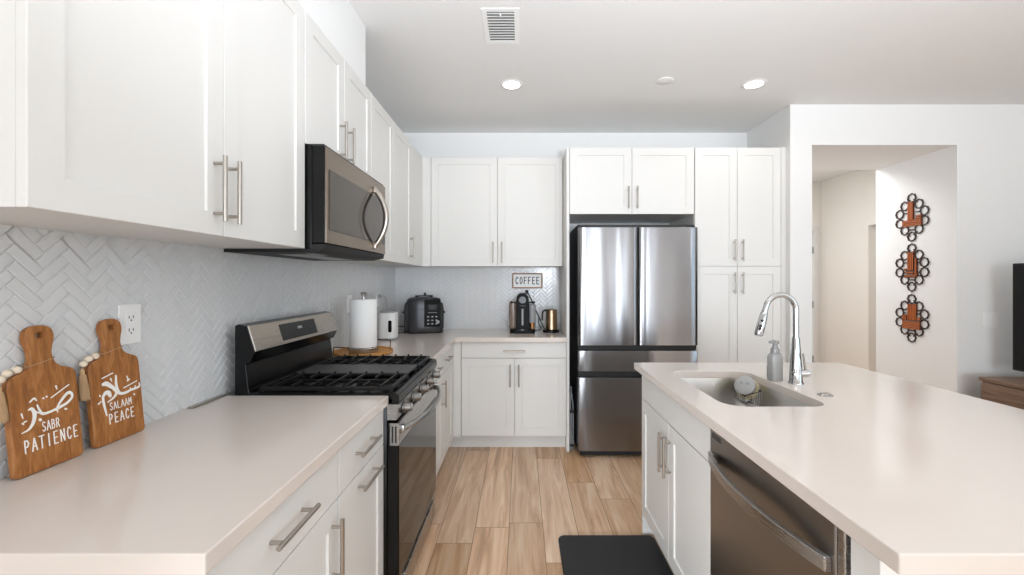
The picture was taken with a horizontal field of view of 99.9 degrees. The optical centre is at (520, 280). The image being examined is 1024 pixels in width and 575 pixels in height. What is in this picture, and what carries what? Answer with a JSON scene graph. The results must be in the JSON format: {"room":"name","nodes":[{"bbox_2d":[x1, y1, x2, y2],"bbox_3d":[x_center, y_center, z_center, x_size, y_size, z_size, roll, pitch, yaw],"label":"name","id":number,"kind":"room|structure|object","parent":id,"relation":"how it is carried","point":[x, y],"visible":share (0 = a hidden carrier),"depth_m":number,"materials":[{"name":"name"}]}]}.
{"room":"kitchen","nodes":[
{"label":"kitchen","id":0,"kind":"room"},
{"bbox_2d":[298,0,365,85],"bbox_3d":[-1.013,-1.224,1.522,0.330,0.317,1.645,0,0,0],"label":"wall","id":1,"kind":"structure","parent":0,"point":[338,20],"depth_m":2.05,"materials":[{"name":"white paint"}]},
{"bbox_2d":[413,427,673,574],"bbox_3d":[1.536,1.420,-0.475,5.728,0.120,13.750,0,0,0],"label":"floor","id":2,"kind":"structure","parent":0,"point":[499,510],"depth_m":2.60,"materials":[{"name":"brown wood"}]},
{"bbox_2d":[206,452,344,574],"bbox_3d":[-0.826,0.921,0.988,0.656,0.878,0.546,0,0,0],"label":"base cabinet","id":3,"kind":"object","parent":2,"relation":"on","point":[299,537],"visible":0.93,"depth_m":1.04,"materials":[{"name":"white paint"}]},
{"bbox_2d":[0,396,387,574],"bbox_3d":[-0.845,0.464,1.189,0.658,0.036,0.974,0,0,0],"label":"countertop","id":4,"kind":"structure","parent":3,"relation":"on","point":[175,495],"depth_m":0.92,"materials":[{"name":"white stone"}]},
{"bbox_2d":[2,325,82,479],"bbox_3d":[-1.146,0.276,1.030,0.047,0.339,0.150,0,0,0],"label":"cutting board","id":5,"kind":"object","parent":4,"relation":"on","point":[43,430],"visible":1,"depth_m":1.02,"materials":[{"name":"brown wood"}]},
{"bbox_2d":[0,357,54,424],"bbox_3d":[-1.150,0.251,0.996,0.027,0.129,0.127,0,0,-7],"label":"bead garland","id":6,"kind":"object","parent":5,"relation":"attached to","point":[4,416],"visible":1,"depth_m":0.95,"materials":[{"name":"painted wood"},{"name":"jute"}]},
{"bbox_2d":[84,319,144,447],"bbox_3d":[-1.146,0.276,1.210,0.047,0.339,0.150,0,0,0],"label":"cutting board","id":7,"kind":"object","parent":4,"relation":"on","point":[115,406],"visible":1,"depth_m":1.20,"materials":[{"name":"brown wood"}]},
{"bbox_2d":[78,346,122,401],"bbox_3d":[-1.150,0.251,1.177,0.027,0.129,0.127,0,0,-7],"label":"bead garland","id":8,"kind":"object","parent":7,"relation":"attached to","point":[83,386],"visible":1,"depth_m":1.12,"materials":[{"name":"wood"}]},
{"bbox_2d":[187,394,225,408],"bbox_3d":[-1.155,0.443,1.586,0.022,0.006,0.172,0,0,0],"label":"strip","id":9,"kind":"object","parent":4,"relation":"on","point":[221,395],"visible":1,"depth_m":1.57,"materials":[{"name":"silver metal"}]},
{"bbox_2d":[235,311,441,574],"bbox_3d":[-0.759,0.765,2.058,0.722,1.190,0.752,0,0,0],"label":"gas range","id":10,"kind":"object","parent":2,"relation":"on","point":[292,355],"visible":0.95,"depth_m":1.86,"materials":[{"name":"black metal"}]},
{"bbox_2d":[249,358,431,398],"bbox_3d":[-0.785,0.451,2.058,0.570,0.026,0.752,0,0,0],"label":"cooktop","id":11,"kind":"object","parent":10,"relation":"in","point":[422,364],"depth_m":1.82,"materials":[{"name":"black metal"}]},
{"bbox_2d":[337,410,384,574],"bbox_3d":[-0.826,0.921,1.468,0.656,0.878,0.414,0,0,0],"label":"base cabinet","id":12,"kind":"object","parent":2,"relation":"on","point":[360,460],"visible":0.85,"depth_m":1.46,"materials":[{"name":"white paint"}]},
{"bbox_2d":[435,346,453,475],"bbox_3d":[-0.826,0.921,2.900,0.656,0.878,0.915,0,0,0],"label":"base cabinet","id":13,"kind":"object","parent":2,"relation":"on","point":[444,362],"visible":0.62,"depth_m":2.97,"materials":[{"name":"white paint"}]},
{"bbox_2d":[332,329,566,359],"bbox_3d":[-0.406,0.464,3.226,1.535,0.036,1.570,0,0,0],"label":"countertop","id":14,"kind":"structure","parent":13,"relation":"on","point":[433,345],"depth_m":3.39,"materials":[{"name":"white stone"}]},
{"bbox_2d":[332,339,392,355],"bbox_3d":[-0.972,0.413,2.655,0.354,0.064,0.354,0,0,-20],"label":"round tray","id":15,"kind":"object","parent":14,"relation":"on","point":[385,350],"visible":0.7,"depth_m":2.63,"materials":[{"name":"brown wood"}]},
{"bbox_2d":[349,292,377,353],"bbox_3d":[-0.972,0.252,2.655,0.170,0.369,0.170,0,0,0],"label":"paper towel holder","id":16,"kind":"object","parent":15,"relation":"on","point":[363,294],"visible":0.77,"depth_m":2.59,"materials":[{"name":"silver metal"}]},
{"bbox_2d":[350,299,376,347],"bbox_3d":[-0.972,0.258,2.655,0.159,0.290,0.159,0,0,0],"label":"paper towel roll","id":17,"kind":"object","parent":16,"relation":"on","point":[363,312],"visible":0.99,"depth_m":2.59,"materials":[{"name":"white paper"}]},
{"bbox_2d":[378,310,398,339],"bbox_3d":[-1.018,0.337,3.300,0.138,0.216,0.158,0,0,0],"label":"toaster","id":18,"kind":"object","parent":14,"relation":"on","point":[387,319],"visible":0.97,"depth_m":3.23,"materials":[{"name":"white plastic"}]},
{"bbox_2d":[398,293,444,333],"bbox_3d":[-0.872,0.274,3.755,0.414,0.346,0.297,0,0,0],"label":"pressure cooker","id":19,"kind":"object","parent":14,"relation":"on","point":[423,314],"visible":0.95,"depth_m":3.63,"materials":[{"name":"grey"}]},
{"bbox_2d":[509,293,535,333],"bbox_3d":[0.012,0.276,3.719,0.234,0.340,0.242,0,0,0],"label":"coffee machine","id":20,"kind":"object","parent":14,"relation":"on","point":[522,313],"visible":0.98,"depth_m":3.65,"materials":[{"name":"black plastic"}]},
{"bbox_2d":[541,309,558,332],"bbox_3d":[0.262,0.345,3.760,0.148,0.202,0.148,0,0,45],"label":"electric kettle","id":21,"kind":"object","parent":14,"relation":"on","point":[551,314],"visible":1,"depth_m":3.72,"materials":[{"name":"gold metal"}]},
{"bbox_2d":[449,342,462,446],"bbox_3d":[-0.824,0.921,3.683,0.690,0.878,0.649,0,0,0],"label":"base cabinet","id":22,"kind":"object","parent":2,"relation":"on","point":[457,439],"visible":0.18,"depth_m":3.43,"materials":[{"name":"white paint"}]},
{"bbox_2d":[461,342,565,446],"bbox_3d":[-0.058,0.921,3.701,0.840,0.878,0.616,0,0,0],"label":"base cabinet","id":23,"kind":"object","parent":2,"relation":"on","point":[513,394],"visible":0.98,"depth_m":3.44,"materials":[{"name":"white paint"}]},
{"bbox_2d":[560,147,568,451],"bbox_3d":[0.374,0.148,3.720,0.023,2.424,0.591,0,0,0],"label":"end panel","id":24,"kind":"object","parent":2,"relation":"on","point":[564,270],"visible":0.57,"depth_m":3.43,"materials":[{"name":"white paint"}]},
{"bbox_2d":[570,386,573,449],"bbox_3d":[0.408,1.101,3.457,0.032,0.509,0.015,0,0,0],"label":"step stool","id":25,"kind":"object","parent":2,"relation":"on","point":[571,410],"visible":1,"depth_m":3.45,"materials":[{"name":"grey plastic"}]},
{"bbox_2d":[558,535,672,574],"bbox_3d":[0.448,1.351,1.810,0.505,0.019,0.930,0,0,0],"label":"floor mat","id":26,"kind":"object","parent":2,"relation":"on","point":[580,554],"visible":1,"depth_m":2.10,"materials":[{"name":"rubber"}]},
{"bbox_2d":[569,225,697,454],"bbox_3d":[0.895,0.460,3.623,0.913,1.800,0.694,0,0,0],"label":"refrigerator","id":27,"kind":"object","parent":2,"relation":"on","point":[633,289],"visible":0.8,"depth_m":3.28,"materials":[{"name":"silver metal"}]},
{"bbox_2d":[669,147,785,362],"bbox_3d":[1.747,0.148,3.701,0.726,2.424,0.626,0,0,0],"label":"pantry cabinet","id":28,"kind":"object","parent":2,"relation":"on","point":[739,215],"visible":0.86,"depth_m":3.43,"materials":[{"name":"white paint"}]},
{"bbox_2d":[642,375,898,574],"bbox_3d":[1.134,0.921,1.546,1.052,0.878,1.548,0,0,0],"label":"base cabinet","id":29,"kind":"object","parent":2,"relation":"on","point":[675,443],"visible":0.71,"depth_m":1.78,"materials":[{"name":"white paint"}]},
{"bbox_2d":[634,363,1023,574],"bbox_3d":[1.181,0.464,1.528,1.127,0.036,1.653,0,0,0],"label":"countertop","id":30,"kind":"structure","parent":29,"relation":"on","point":[928,480],"depth_m":1.10,"materials":[{"name":"white stone"}]},
{"bbox_2d":[681,378,810,406],"bbox_3d":[0.922,0.585,1.833,0.429,0.206,0.655,0,0,0],"label":"sink","id":31,"kind":"object","parent":30,"relation":"in","point":[720,389],"visible":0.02,"depth_m":2.13,"materials":[{"name":"silver metal"}]},
{"bbox_2d":[734,376,759,398],"bbox_3d":[1.056,0.499,2.018,0.088,0.106,0.106,0,0,-43],"label":"sponge","id":32,"kind":"object","parent":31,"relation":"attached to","point":[745,385],"visible":0.99,"depth_m":1.99,"materials":[{"name":"grey"}]},
{"bbox_2d":[734,390,760,406],"bbox_3d":[1.062,0.542,2.017,0.078,0.078,0.102,0,0,0],"label":"sink caddy","id":33,"kind":"object","parent":31,"relation":"in","point":[741,402],"visible":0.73,"depth_m":1.99,"materials":[{"name":"silver metal"}]},
{"bbox_2d":[740,396,752,403],"bbox_3d":[1.058,0.554,2.016,0.058,0.038,0.062,0,0,0],"label":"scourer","id":34,"kind":"object","parent":33,"relation":"in","point":[749,402],"visible":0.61,"depth_m":1.99,"materials":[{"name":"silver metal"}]},
{"bbox_2d":[767,340,782,381],"bbox_3d":[1.137,0.355,1.925,0.059,0.181,0.040,0,0,-14],"label":"soap dispenser","id":35,"kind":"object","parent":30,"relation":"on","point":[774,358],"visible":1,"depth_m":1.91,"materials":[{"name":"grey"}]},
{"bbox_2d":[767,353,782,381],"bbox_3d":[1.137,0.384,1.925,0.058,0.124,0.040,0,0,-14],"label":"bottle","id":36,"kind":"object","parent":35,"relation":"attached to","point":[774,360],"depth_m":1.91,"materials":[{"name":"grey"}]},
{"bbox_2d":[754,292,810,384],"bbox_3d":[1.133,0.248,1.869,0.233,0.397,0.062,0,0,0],"label":"kitchen faucet","id":37,"kind":"object","parent":30,"relation":"on","point":[796,373],"visible":1,"depth_m":1.86,"materials":[{"name":"silver metal"}]},
{"bbox_2d":[817,392,833,396],"bbox_3d":[1.187,0.441,1.678,0.054,0.010,0.054,0,0,0],"label":"button","id":38,"kind":"object","parent":30,"relation":"attached to","point":[824,394],"visible":1,"depth_m":1.67,"materials":[{"name":"silver metal"}]},
{"bbox_2d":[708,428,850,574],"bbox_3d":[0.912,0.921,1.155,0.656,0.854,0.606,0,0,0],"label":"dishwasher","id":39,"kind":"object","parent":2,"relation":"on","point":[759,526],"visible":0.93,"depth_m":1.13,"materials":[{"name":"silver metal"}]},
{"bbox_2d":[979,377,1023,409],"bbox_3d":[3.635,1.036,2.305,0.461,0.648,1.790,0,0,0],"label":"tv console","id":40,"kind":"object","parent":2,"relation":"on","point":[1009,391],"visible":0.44,"depth_m":3.05,"materials":[{"name":"brown wood"}]},
{"bbox_2d":[1013,263,1023,371],"bbox_3d":[3.670,0.291,2.405,0.220,0.842,1.570,0,0,0],"label":"television","id":41,"kind":"object","parent":40,"relation":"on","point":[1018,268],"visible":1,"depth_m":3.15,"materials":[{"name":"black"}]},
{"bbox_2d":[404,133,746,426],"bbox_3d":[0.466,-0.011,4.091,3.288,2.743,0.150,0,0,0],"label":"wall","id":42,"kind":"structure","parent":0,"point":[497,145],"depth_m":4.02,"materials":[{"name":"white paint"}]},
{"bbox_2d":[395,267,559,328],"bbox_3d":[-0.408,0.174,4.012,1.540,0.603,0.008,0,0,0],"label":"backsplash","id":43,"kind":"structure","parent":42,"relation":"attached to","point":[471,297],"depth_m":4.01,"materials":[{"name":"tile"}]},
{"bbox_2d":[512,273,542,287],"bbox_3d":[0.059,-0.003,3.999,0.284,0.143,0.016,0,0,0],"label":"coffee sign","id":44,"kind":"object","parent":43,"relation":"attached to","point":[519,280],"visible":1,"depth_m":4.00,"materials":[{"name":"white wood"}]},
{"bbox_2d":[525,290,544,330],"bbox_3d":[0.128,0.265,3.914,0.118,0.362,0.244,0,0,-31],"label":"power cord","id":45,"kind":"object","parent":43,"relation":"hanging from","point":[526,291],"visible":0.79,"depth_m":3.94,"materials":[{"name":"black plastic"}]},
{"bbox_2d":[431,157,562,266],"bbox_3d":[-0.207,-0.596,3.837,1.134,0.937,0.356,0,0,0],"label":"upper cabinet","id":46,"kind":"object","parent":42,"relation":"attached to","point":[486,211],"visible":1,"depth_m":3.70,"materials":[{"name":"white paint"}]},
{"bbox_2d":[569,148,693,223],"bbox_3d":[0.884,-0.799,3.701,0.995,0.530,0.626,0,0,0],"label":"upper cabinet","id":47,"kind":"object","parent":42,"relation":"attached to","point":[607,185],"visible":0.99,"depth_m":3.43,"materials":[{"name":"white paint"}]},
{"bbox_2d":[349,0,1023,181],"bbox_3d":[1.536,-1.443,-0.475,5.728,0.120,13.750,0,0,0],"label":"ceiling","id":48,"kind":"structure","parent":0,"point":[583,66],"depth_m":2.70,"materials":[{"name":"white paint"}]},
{"bbox_2d":[481,8,518,43],"bbox_3d":[-0.106,-1.375,2.341,0.194,0.016,0.327,0,0,0],"label":"ceiling vent","id":49,"kind":"object","parent":48,"relation":"in","point":[501,25],"visible":1,"depth_m":2.32,"materials":[{"name":"white plastic"}]},
{"bbox_2d":[500,79,522,89],"bbox_3d":[-0.067,-1.381,3.026,0.168,0.005,0.168,0,0,0],"label":"recessed light","id":50,"kind":"object","parent":48,"relation":"in","point":[509,84],"visible":1,"depth_m":3.02,"materials":[{"name":"white plastic"}]},
{"bbox_2d":[656,77,673,84],"bbox_3d":[0.995,-1.381,2.970,0.114,0.005,0.114,0,0,0],"label":"smoke detector","id":51,"kind":"object","parent":48,"relation":"attached to","point":[665,80],"visible":1,"depth_m":2.96,"materials":[{"name":"white paint"}]},
{"bbox_2d":[741,78,767,89],"bbox_3d":[1.636,-1.381,3.020,0.168,0.005,0.168,0,0,0],"label":"recessed light","id":52,"kind":"object","parent":48,"relation":"in","point":[754,83],"visible":1,"depth_m":3.01,"materials":[{"name":"white plastic"}]},
{"bbox_2d":[747,111,780,147],"bbox_3d":[2.155,-0.011,4.820,0.090,2.743,2.660,0,0,0],"label":"wall","id":53,"kind":"structure","parent":0,"point":[767,134],"depth_m":3.68,"materials":[{"name":"white paint"}]},
{"bbox_2d":[812,182,820,362],"bbox_3d":[3.195,-0.011,6.075,1.990,2.743,0.150,0,0,0],"label":"wall","id":54,"kind":"structure","parent":0,"point":[816,186],"depth_m":6.00,"materials":[{"name":"white paint"}]},
{"bbox_2d":[812,247,813,361],"bbox_3d":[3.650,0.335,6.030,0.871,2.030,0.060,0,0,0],"label":"door hinges","id":55,"kind":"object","parent":54,"relation":"in","point":[812,247],"depth_m":6.00,"materials":[{"name":"white metal"}]},
{"bbox_2d":[812,226,818,362],"bbox_3d":[3.645,0.300,5.991,1.010,2.120,0.018,0,0,0],"label":"trim","id":56,"kind":"structure","parent":54,"relation":"attached to","point":[815,229],"depth_m":5.98,"materials":[{"name":"white paint"}]},
{"bbox_2d":[821,170,875,369],"bbox_3d":[4.260,-0.011,5.145,0.140,2.743,2.010,0,0,0],"label":"wall","id":57,"kind":"structure","parent":0,"point":[848,201],"depth_m":5.55,"materials":[{"name":"white paint"}]},
{"bbox_2d":[868,224,875,371],"bbox_3d":[4.260,0.340,4.750,0.140,2.040,0.899,0,0,0],"label":"trim","id":58,"kind":"structure","parent":57,"relation":"attached to","point":[871,227],"depth_m":5.18,"materials":[{"name":"white paint"}]},
{"bbox_2d":[812,150,938,169],"bbox_3d":[2.808,-1.226,3.815,1.217,0.315,0.650,0,0,0],"label":"ceiling","id":59,"kind":"structure","parent":0,"point":[821,159],"depth_m":3.75,"materials":[{"name":"white paint"}]},
{"bbox_2d":[781,105,1023,398],"bbox_3d":[3.105,-0.011,3.430,1.990,2.743,0.120,0,0,0],"label":"wall partition","id":60,"kind":"structure","parent":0,"point":[982,146],"depth_m":3.37,"materials":[{"name":"white paint"}]},
{"bbox_2d":[983,313,997,327],"bbox_3d":[3.676,0.306,3.366,0.116,0.117,0.007,0,0,0],"label":"light switch","id":61,"kind":"object","parent":60,"relation":"attached to","point":[990,320],"visible":1,"depth_m":3.37,"materials":[{"name":"white plastic"}]},
{"bbox_2d":[876,150,941,388],"bbox_3d":[3.873,-0.011,3.815,0.913,2.743,0.650,0,0,0],"label":"wall","id":62,"kind":"structure","parent":0,"point":[919,361],"depth_m":3.79,"materials":[{"name":"white paint"}]},
{"bbox_2d":[895,193,929,341],"bbox_3d":[3.407,-0.115,3.755,0.017,1.304,0.324,0,0,0],"label":"wall decor","id":63,"kind":"object","parent":62,"relation":"attached to","point":[911,308],"depth_m":3.74,"materials":[{"name":"brown wood"}]},
{"bbox_3d":[-1.253,-0.011,-1.592,0.150,2.743,11.516,0,0,0],"label":"wall","id":64,"kind":"structure","parent":0,"visible":0},
{"bbox_2d":[0,0,304,248],"bbox_3d":[-0.993,-0.596,1.209,0.369,0.937,0.948,0,0,0],"label":"upper cabinet","id":65,"kind":"object","parent":64,"relation":"attached to","point":[168,121],"visible":1,"depth_m":1.01,"materials":[{"name":"white paint"}]},
{"bbox_2d":[0,225,395,478],"bbox_3d":[-1.174,0.174,2.358,0.008,0.603,3.316,0,0,0],"label":"backsplash","id":66,"kind":"structure","parent":64,"relation":"attached to","point":[192,299],"depth_m":1.40,"materials":[{"name":"tile"}]},
{"bbox_2d":[118,304,140,344],"bbox_3d":[-1.166,0.128,1.283,0.008,0.117,0.072,0,0,0],"label":"wall outlet","id":67,"kind":"object","parent":66,"relation":"attached to","point":[129,315],"visible":0.95,"depth_m":1.28,"materials":[{"name":"white plastic"}]},
{"bbox_2d":[126,312,135,335],"bbox_3d":[-1.164,0.128,1.283,0.002,0.067,0.033,0,0,0],"label":"receptacle","id":68,"kind":"object","parent":67,"relation":"attached to","point":[130,316],"depth_m":1.28,"materials":[{"name":"grey plastic"}]},
{"bbox_2d":[347,295,351,312],"bbox_3d":[-1.166,0.155,2.930,0.008,0.117,0.072,0,0,0],"label":"wall outlet","id":69,"kind":"object","parent":66,"relation":"attached to","point":[349,297],"visible":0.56,"depth_m":2.90,"materials":[{"name":"white plastic"}]},
{"bbox_2d":[376,292,378,306],"bbox_3d":[-1.166,0.150,3.500,0.008,0.117,0.072,0,0,0],"label":"wall outlet","id":70,"kind":"object","parent":66,"relation":"attached to","point":[377,293],"visible":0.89,"depth_m":3.49,"materials":[{"name":"white plastic"}]},
{"bbox_2d":[305,10,370,175],"bbox_3d":[-0.993,-0.803,2.058,0.369,0.522,0.745,0,0,0],"label":"upper cabinet","id":71,"kind":"object","parent":64,"relation":"attached to","point":[337,101],"visible":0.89,"depth_m":1.95,"materials":[{"name":"white paint"}]},
{"bbox_2d":[224,144,388,260],"bbox_3d":[-0.928,-0.326,2.059,0.483,0.428,0.738,0,0,0],"label":"microwave","id":72,"kind":"object","parent":71,"relation":"attached to","point":[347,214],"visible":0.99,"depth_m":1.84,"materials":[{"name":"silver metal"}]},
{"bbox_2d":[341,93,414,264],"bbox_3d":[-0.993,-0.596,2.871,0.369,0.937,0.878,0,0,0],"label":"upper cabinet","id":73,"kind":"object","parent":64,"relation":"attached to","point":[390,148],"visible":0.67,"depth_m":2.85,"materials":[{"name":"white paint"}]},
{"bbox_2d":[378,144,432,266],"bbox_3d":[-0.977,-0.596,3.663,0.401,0.937,0.703,0,0,0],"label":"upper cabinet","id":74,"kind":"object","parent":64,"relation":"attached to","point":[420,166],"visible":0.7,"depth_m":3.63,"materials":[{"name":"white paint"}]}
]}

